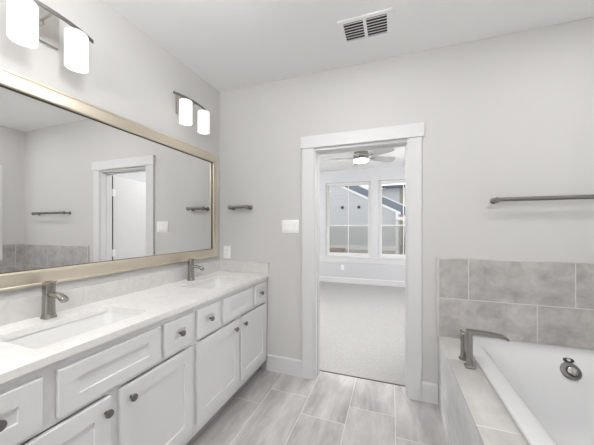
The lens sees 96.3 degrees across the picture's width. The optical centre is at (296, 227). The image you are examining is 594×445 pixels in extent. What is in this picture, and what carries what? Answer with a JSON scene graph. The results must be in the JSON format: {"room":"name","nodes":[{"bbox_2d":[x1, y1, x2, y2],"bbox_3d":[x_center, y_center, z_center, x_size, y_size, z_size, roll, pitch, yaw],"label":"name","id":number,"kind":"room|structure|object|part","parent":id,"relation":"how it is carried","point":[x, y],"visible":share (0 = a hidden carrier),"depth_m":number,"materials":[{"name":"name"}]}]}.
{"room":"bathroom","nodes":[
{"label":"bathroom","id":0,"kind":"room"},
{"bbox_2d":[0,0,219,301],"bbox_3d":[-1.478,-0.016,0.928,0.120,2.920,3.800,0,0,20],"label":"wall","id":1,"kind":"structure","parent":0,"point":[130,76],"depth_m":1.71,"materials":[{"name":"paint"}]},
{"bbox_2d":[7,0,93,73],"bbox_3d":[-1.200,-0.958,1.278,0.168,0.276,0.406,0,0,20],"label":"vanity light","id":2,"kind":"object","parent":1,"relation":"attached to","point":[29,22],"visible":1,"depth_m":1.30,"materials":[{"name":"glass"}]},
{"bbox_3d":[-1.202,-0.908,1.167,0.098,0.177,0.098,0,0,20],"label":"lamp shade","id":3,"kind":"part","parent":2,"relation":"part of","materials":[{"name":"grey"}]},
{"bbox_3d":[-1.216,-1.012,1.284,0.102,0.038,0.036,0,0,20],"label":"arm","id":4,"kind":"part","parent":2,"relation":"part of","materials":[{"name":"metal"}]},
{"bbox_3d":[-1.270,-1.011,1.303,0.020,0.170,0.170,0,0,20],"label":"plate","id":5,"kind":"part","parent":2,"relation":"part of","materials":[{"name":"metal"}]},
{"bbox_3d":[-1.132,-0.908,1.365,0.098,0.177,0.098,0,0,20],"label":"lamp shade","id":6,"kind":"part","parent":2,"relation":"part of","materials":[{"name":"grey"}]},
{"bbox_2d":[0,67,217,291],"bbox_3d":[-1.106,-0.213,1.746,0.033,0.995,1.894,0,0,20],"label":"mirror","id":7,"kind":"object","parent":1,"relation":"attached to","point":[87,190],"visible":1,"depth_m":1.51,"materials":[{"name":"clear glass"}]},
{"bbox_2d":[0,261,219,325],"bbox_3d":[-1.117,0.380,1.734,0.020,0.104,2.000,0,0,20],"label":"backsplash","id":8,"kind":"structure","parent":1,"relation":"attached to","point":[19,309],"depth_m":1.56,"materials":[{"name":"stone"}]},
{"bbox_2d":[173,91,209,133],"bbox_3d":[-0.872,-0.958,2.200,0.168,0.276,0.406,0,0,20],"label":"vanity light","id":9,"kind":"object","parent":1,"relation":"attached to","point":[184,104],"visible":1,"depth_m":2.14,"materials":[{"name":"glass"}]},
{"bbox_3d":[-0.942,-1.011,2.225,0.020,0.170,0.170,0,0,20],"label":"plate","id":10,"kind":"part","parent":9,"relation":"part of","materials":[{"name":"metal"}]},
{"bbox_3d":[-0.874,-0.908,2.090,0.098,0.177,0.098,0,0,20],"label":"lamp shade","id":11,"kind":"part","parent":9,"relation":"part of","materials":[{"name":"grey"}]},
{"bbox_3d":[-0.804,-0.908,2.288,0.098,0.177,0.098,0,0,20],"label":"lamp shade","id":12,"kind":"part","parent":9,"relation":"part of","materials":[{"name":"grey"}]},
{"bbox_2d":[192,281,448,444],"bbox_3d":[0.086,1.401,2.611,5.300,0.126,8.020,0,0,20],"label":"floor","id":13,"kind":"structure","parent":0,"point":[274,408],"depth_m":2.13,"materials":[{"name":"tile"}]},
{"bbox_2d":[0,308,192,444],"bbox_3d":[-1.012,0.902,1.188,0.579,0.882,0.997,0,0,20],"label":"vanity cabinet","id":14,"kind":"object","parent":13,"relation":"on","point":[135,387],"visible":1,"depth_m":1.13,"materials":[{"name":"paint"}]},
{"bbox_3d":[-0.868,0.576,0.773,0.030,0.033,0.033,0,0,20],"label":"knob","id":15,"kind":"part","parent":14,"relation":"part of","materials":[{"name":"grey metal"}]},
{"bbox_3d":[-0.892,0.582,0.782,0.020,0.168,0.227,0,0,20],"label":"drawer","id":16,"kind":"part","parent":14,"relation":"part of","materials":[{"name":"paint"}]},
{"bbox_3d":[-0.854,0.939,0.890,0.020,0.490,0.457,0,0,20],"label":"door","id":17,"kind":"part","parent":14,"relation":"part of","materials":[{"name":"paint"}]},
{"bbox_3d":[-0.767,0.582,1.135,0.020,0.168,0.434,0,0,20],"label":"false drawer","id":18,"kind":"part","parent":14,"relation":"part of","materials":[{"name":"paint"}]},
{"bbox_3d":[-0.761,0.750,1.074,0.030,0.033,0.033,0,0,20],"label":"knob","id":19,"kind":"part","parent":14,"relation":"part of","materials":[{"name":"grey metal"}]},
{"bbox_3d":[-0.725,0.750,1.178,0.030,0.033,0.033,0,0,20],"label":"knob","id":20,"kind":"part","parent":14,"relation":"part of","materials":[{"name":"grey metal"}]},
{"bbox_3d":[-0.690,0.939,1.350,0.020,0.490,0.440,0,0,20],"label":"door","id":21,"kind":"part","parent":14,"relation":"part of","materials":[{"name":"paint"}]},
{"bbox_3d":[-0.650,0.582,1.462,0.020,0.168,0.206,0,0,20],"label":"drawer","id":22,"kind":"part","parent":14,"relation":"part of","materials":[{"name":"paint"}]},
{"bbox_3d":[-0.626,0.576,1.454,0.030,0.033,0.033,0,0,20],"label":"knob","id":23,"kind":"part","parent":14,"relation":"part of","materials":[{"name":"grey metal"}]},
{"bbox_2d":[186,278,266,444],"bbox_3d":[-0.677,0.902,2.129,0.579,0.882,0.997,0,0,20],"label":"vanity cabinet","id":24,"kind":"object","parent":13,"relation":"on","point":[229,344],"visible":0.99,"depth_m":1.88,"materials":[{"name":"paint"}]},
{"bbox_2d":[0,260,268,383],"bbox_3d":[-0.861,0.395,1.653,0.556,0.132,2.019,0,0,20],"label":"countertop","id":25,"kind":"structure","parent":24,"relation":"on","point":[157,296],"depth_m":1.43,"materials":[{"name":"white stone"}]},
{"bbox_2d":[40,281,68,319],"bbox_3d":[-1.147,0.343,1.262,0.152,0.179,0.051,0,0,20],"label":"faucet","id":26,"kind":"object","parent":25,"relation":"on","point":[49,296],"visible":1,"depth_m":1.26,"materials":[{"name":"silver metal"}]},
{"bbox_3d":[-1.183,0.284,1.275,0.066,0.061,0.042,0,0,20],"label":"handle","id":27,"kind":"part","parent":26,"relation":"part of","materials":[{"name":"silver metal"}]},
{"bbox_3d":[-1.129,0.327,1.256,0.115,0.043,0.032,0,0,20],"label":"spout","id":28,"kind":"part","parent":26,"relation":"part of","materials":[{"name":"silver metal"}]},
{"bbox_2d":[4,311,135,348],"bbox_3d":[-0.986,0.536,1.209,0.342,0.150,0.512,0,0,20],"label":"sink","id":29,"kind":"object","parent":25,"relation":"in","point":[46,337],"visible":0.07,"depth_m":1.29,"materials":[{"name":"white ceramic"}]},
{"bbox_2d":[187,259,204,280],"bbox_3d":[-0.827,0.343,2.177,0.152,0.179,0.051,0,0,20],"label":"faucet","id":30,"kind":"object","parent":25,"relation":"on","point":[191,266],"visible":1,"depth_m":2.17,"materials":[{"name":"silver metal"}]},
{"bbox_3d":[-0.863,0.284,2.190,0.066,0.061,0.042,0,0,20],"label":"handle","id":31,"kind":"part","parent":30,"relation":"part of","materials":[{"name":"silver metal"}]},
{"bbox_3d":[-0.809,0.327,2.171,0.115,0.043,0.032,0,0,20],"label":"spout","id":32,"kind":"part","parent":30,"relation":"part of","materials":[{"name":"silver metal"}]},
{"bbox_2d":[188,279,234,288],"bbox_3d":[-0.661,0.536,2.123,0.342,0.150,0.512,0,0,20],"label":"sink","id":33,"kind":"object","parent":25,"relation":"in","point":[213,284],"visible":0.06,"depth_m":2.33,"materials":[{"name":"white ceramic"}]},
{"bbox_3d":[-0.565,0.582,1.701,0.020,0.168,0.218,0,0,20],"label":"drawer","id":34,"kind":"part","parent":24,"relation":"part of","materials":[{"name":"paint"}]},
{"bbox_3d":[-0.526,0.939,1.812,0.020,0.490,0.464,0,0,20],"label":"door","id":35,"kind":"part","parent":24,"relation":"part of","materials":[{"name":"paint"}]},
{"bbox_3d":[-0.448,0.582,2.031,0.020,0.168,0.395,0,0,20],"label":"false drawer","id":36,"kind":"part","parent":24,"relation":"part of","materials":[{"name":"paint"}]},
{"bbox_3d":[-0.368,0.939,2.256,0.020,0.490,0.430,0,0,20],"label":"door","id":37,"kind":"part","parent":24,"relation":"part of","materials":[{"name":"paint"}]},
{"bbox_3d":[-0.330,0.582,2.362,0.020,0.168,0.197,0,0,20],"label":"drawer","id":38,"kind":"part","parent":24,"relation":"part of","materials":[{"name":"paint"}]},
{"bbox_2d":[320,370,404,386],"bbox_3d":[0.570,1.352,2.381,0.751,0.024,0.014,0,0,20],"label":"threshold","id":39,"kind":"object","parent":13,"relation":"on","point":[320,370],"visible":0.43,"depth_m":2.37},
{"bbox_2d":[438,336,527,444],"bbox_3d":[1.411,1.084,0.956,1.352,0.520,1.790,0,0,20],"label":"tub deck","id":40,"kind":"object","parent":13,"relation":"on","point":[472,413],"visible":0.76,"depth_m":1.36,"materials":[{"name":"tile"}]},
{"bbox_3d":[0.803,1.090,1.194,0.040,0.507,1.750,0,0,20],"label":"panel","id":41,"kind":"part","parent":40,"relation":"part of","materials":[{"name":"tile"}]},
{"bbox_2d":[458,328,508,369],"bbox_3d":[1.114,0.713,1.611,0.224,0.221,0.185,0,0,20],"label":"tub faucet","id":42,"kind":"object","parent":40,"relation":"on","point":[466,353],"visible":1,"depth_m":1.56,"materials":[{"name":"silver metal"}]},
{"bbox_3d":[1.044,0.740,1.669,0.052,0.168,0.052,0,0,20],"label":"handle","id":43,"kind":"part","parent":42,"relation":"part of","materials":[{"name":"silver metal"}]},
{"bbox_3d":[1.020,0.722,1.573,0.050,0.203,0.050,0,0,20],"label":"spout post","id":44,"kind":"part","parent":42,"relation":"part of","materials":[{"name":"silver metal"}]},
{"bbox_3d":[1.101,0.622,1.544,0.204,0.038,0.040,0,0,20],"label":"spout","id":45,"kind":"part","parent":42,"relation":"part of","materials":[{"name":"silver metal"}]},
{"bbox_2d":[473,336,593,444],"bbox_3d":[1.427,1.014,0.994,1.060,0.459,1.701,0,0,20],"label":"bathtub","id":46,"kind":"object","parent":40,"relation":"in","point":[547,391],"visible":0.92,"depth_m":1.60,"materials":[{"name":"white ceramic"}]},
{"bbox_3d":[1.671,0.873,1.622,0.100,0.100,0.011,0,-37,20],"label":"overflow plate","id":47,"kind":"part","parent":46,"relation":"part of","materials":[{"name":"silver metal"}]},
{"bbox_3d":[1.671,0.869,1.610,0.052,0.052,0.011,0,-37,20],"label":"overflow knob","id":48,"kind":"part","parent":46,"relation":"part of","materials":[{"name":"silver metal"}]},
{"bbox_2d":[103,0,593,91],"bbox_3d":[0.151,-1.436,0.348,3.540,0.120,3.800,0,0,20],"label":"ceiling","id":49,"kind":"structure","parent":0,"point":[229,44],"depth_m":1.83,"materials":[{"name":"paint"}]},
{"bbox_2d":[337,7,392,45],"bbox_3d":[0.470,-1.368,1.827,0.350,0.016,0.236,0,0,20],"label":"ceiling vent","id":50,"kind":"object","parent":49,"relation":"in","point":[377,24],"visible":1,"depth_m":1.82,"materials":[{"name":"metal"}]},
{"bbox_2d":[319,165,404,280],"bbox_3d":[1.450,-0.034,6.446,5.300,2.955,0.160,0,0,20],"label":"wall","id":51,"kind":"structure","parent":0,"point":[390,272],"depth_m":6.30,"materials":[{"name":"paint"}]},
{"bbox_2d":[326,181,370,256],"bbox_3d":[1.265,-0.206,6.538,1.089,1.799,0.080,0,0,20],"label":"window","id":52,"kind":"structure","parent":51,"relation":"in","point":[328,253],"depth_m":6.54,"materials":[{"name":"white plastic"}]},
{"bbox_3d":[1.271,-0.552,6.554,1.006,1.023,0.027,0,0,20],"label":"sash","id":53,"kind":"part","parent":52,"relation":"part of","materials":[{"name":"clear glass"}]},
{"bbox_3d":[1.258,0.288,6.519,1.006,0.727,0.026,0,0,20],"label":"sash","id":54,"kind":"part","parent":52,"relation":"part of","materials":[{"name":"clear glass"}]},
{"bbox_2d":[319,256,404,264],"bbox_3d":[1.824,0.767,6.230,3.250,0.144,0.095,0,0,20],"label":"window sill","id":55,"kind":"structure","parent":51,"relation":"attached to","point":[347,259],"depth_m":6.29,"materials":[{"name":"white paint"}]},
{"bbox_2d":[319,276,404,286],"bbox_3d":[1.421,1.275,6.363,5.100,0.130,0.016,0,0,20],"label":"baseboard","id":56,"kind":"structure","parent":51,"relation":"attached to","point":[321,278],"depth_m":6.30,"materials":[{"name":"white paint"}]},
{"bbox_2d":[379,179,404,257],"bbox_3d":[2.448,-0.206,6.117,1.089,1.799,0.080,0,0,20],"label":"window","id":57,"kind":"structure","parent":51,"relation":"in","point":[386,181],"depth_m":6.23,"materials":[{"name":"white plastic"}]},
{"bbox_3d":[2.441,0.288,6.099,1.006,0.727,0.026,0,0,20],"label":"sash","id":58,"kind":"part","parent":57,"relation":"part of","materials":[{"name":"clear glass"}]},
{"bbox_3d":[2.453,-0.552,6.133,1.006,1.023,0.027,0,0,20],"label":"sash","id":59,"kind":"part","parent":57,"relation":"part of","materials":[{"name":"clear glass"}]},
{"bbox_2d":[319,147,404,171],"bbox_3d":[0.770,-1.471,4.533,5.300,0.120,4.220,0,0,20],"label":"ceiling","id":60,"kind":"structure","parent":0,"point":[399,153],"depth_m":5.74,"materials":[{"name":"paint"}]},
{"bbox_2d":[324,148,395,182],"bbox_3d":[1.059,-1.097,4.596,1.219,0.628,1.267,0,0,20],"label":"ceiling fan","id":61,"kind":"object","parent":60,"relation":"hanging from","point":[359,157],"visible":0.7,"depth_m":4.51,"materials":[{"name":"metal"}]},
{"bbox_3d":[0.703,-1.216,4.732,0.455,0.073,0.132,0,0,22],"label":"blade","id":62,"kind":"part","parent":61,"relation":"part of","materials":[{"name":"grey wood"}]},
{"bbox_3d":[1.101,-1.146,4.575,0.252,0.050,0.252,0,0,20],"label":"lamp shade","id":63,"kind":"part","parent":61,"relation":"part of","materials":[{"name":"white glass"}]},
{"bbox_3d":[1.330,-1.216,4.214,0.132,0.073,0.455,0,0,-32],"label":"blade","id":64,"kind":"part","parent":61,"relation":"part of","materials":[{"name":"grey wood"}]},
{"bbox_3d":[1.515,-1.216,4.681,0.455,0.073,0.132,0,0,-14],"label":"blade","id":65,"kind":"part","parent":61,"relation":"part of","materials":[{"name":"grey wood"}]},
{"bbox_2d":[220,17,593,383],"bbox_3d":[0.039,-0.036,2.479,5.300,2.960,0.140,0,0,20],"label":"wall","id":66,"kind":"structure","parent":0,"point":[512,114],"depth_m":2.02,"materials":[{"name":"paint"}]},
{"bbox_2d":[224,246,229,258],"bbox_3d":[-0.702,0.244,2.664,0.076,0.124,0.008,0,0,20],"label":"outlet","id":67,"kind":"object","parent":66,"relation":"attached to","point":[226,248],"visible":1,"depth_m":2.66,"materials":[{"name":"white plastic"}]},
{"bbox_2d":[228,205,252,209],"bbox_3d":[-0.551,-0.197,2.568,0.236,0.044,0.087,0,0,20],"label":"towel bar","id":68,"kind":"object","parent":66,"relation":"attached to","point":[250,207],"visible":1,"depth_m":2.54,"materials":[{"name":"silver metal"}]},
{"bbox_3d":[-0.461,-0.197,2.536,0.044,0.044,0.087,0,0,20],"label":"post","id":69,"kind":"part","parent":68,"relation":"part of","materials":[{"name":"silver metal"}]},
{"bbox_2d":[267,354,301,377],"bbox_3d":[-0.118,1.269,2.453,0.352,0.150,0.015,0,0,20],"label":"baseboard","id":70,"kind":"structure","parent":66,"relation":"attached to","point":[278,364],"depth_m":2.44,"materials":[{"name":"white paint"}]},
{"bbox_2d":[282,220,298,232],"bbox_3d":[-0.064,-0.013,2.435,0.166,0.120,0.012,0,0,20],"label":"light switch","id":71,"kind":"object","parent":66,"relation":"attached to","point":[288,226],"visible":1,"depth_m":2.43,"materials":[{"name":"white plastic"}]},
{"bbox_2d":[300,122,423,401],"bbox_3d":[0.532,0.266,2.288,1.005,2.156,0.169,0,0,20],"label":"door frame","id":72,"kind":"structure","parent":66,"relation":"attached to","point":[414,132],"depth_m":2.21,"materials":[{"name":"white paint"}]},
{"bbox_3d":[0.101,0.319,2.373,0.111,2.050,0.019,0,0,20],"label":"casing","id":73,"kind":"part","parent":72,"relation":"part of","materials":[{"name":"white paint"}]},
{"bbox_3d":[0.922,0.319,2.081,0.098,2.050,0.019,0,0,20],"label":"casing","id":74,"kind":"part","parent":72,"relation":"part of","materials":[{"name":"white paint"}]},
{"bbox_2d":[422,381,437,404],"bbox_3d":[1.023,1.269,2.047,0.112,0.150,0.015,0,0,20],"label":"baseboard","id":75,"kind":"structure","parent":66,"relation":"attached to","point":[429,390],"depth_m":2.04,"materials":[{"name":"white paint"}]},
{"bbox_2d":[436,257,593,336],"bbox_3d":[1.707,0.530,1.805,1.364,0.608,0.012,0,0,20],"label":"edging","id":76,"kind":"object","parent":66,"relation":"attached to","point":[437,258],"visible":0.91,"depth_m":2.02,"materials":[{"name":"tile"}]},
{"bbox_2d":[439,259,593,349],"bbox_3d":[1.717,0.540,1.803,1.344,0.608,0.010,0,0,20],"label":"tile band","id":77,"kind":"object","parent":66,"relation":"attached to","point":[534,302],"visible":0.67,"depth_m":1.86,"materials":[{"name":"grey tile"}]},
{"bbox_2d":[490,194,593,203],"bbox_3d":[1.702,-0.194,1.767,0.687,0.044,0.087,0,0,20],"label":"towel bar","id":78,"kind":"object","parent":66,"relation":"attached to","point":[590,196],"visible":1,"depth_m":1.76,"materials":[{"name":"silver metal"}]},
{"bbox_3d":[1.399,-0.194,1.875,0.044,0.044,0.087,0,0,20],"label":"post","id":79,"kind":"part","parent":78,"relation":"part of","materials":[{"name":"silver metal"}]},
{"label":"outside","id":80,"kind":"structure","parent":0,"visible":0},
{"bbox_3d":[5.971,1.869,18.710,26.000,0.150,25.300,0,0,20],"label":"ground","id":81,"kind":"structure","parent":80,"visible":0},
{"bbox_2d":[330,248,344,252],"bbox_3d":[1.341,1.274,9.796,0.750,1.040,0.600,0,0,20],"label":"storage bench","id":82,"kind":"object","parent":81,"relation":"on","point":[340,250],"visible":0.24,"depth_m":9.49,"materials":[{"name":"brown wood"}]},
{"bbox_2d":[330,186,404,253],"bbox_3d":[0.491,-0.723,12.062,8.170,5.035,3.500,0,0,20],"label":"neighbor house","id":83,"kind":"structure","parent":81,"relation":"on","point":[358,195],"depth_m":10.12,"materials":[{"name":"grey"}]},
{"bbox_2d":[382,184,404,253],"bbox_3d":[6.165,-0.161,14.926,3.700,3.910,4.300,0,0,20],"label":"neighbor house","id":84,"kind":"structure","parent":81,"relation":"on","point":[394,192],"depth_m":13.34,"materials":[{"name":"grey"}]},
{"bbox_2d":[398,244,404,254],"bbox_3d":[3.527,1.163,8.699,0.525,1.265,0.495,0,0,-44],"label":"shrub","id":85,"kind":"object","parent":81,"relation":"on","point":[400,252],"visible":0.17,"depth_m":8.72,"materials":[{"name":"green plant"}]}
]}

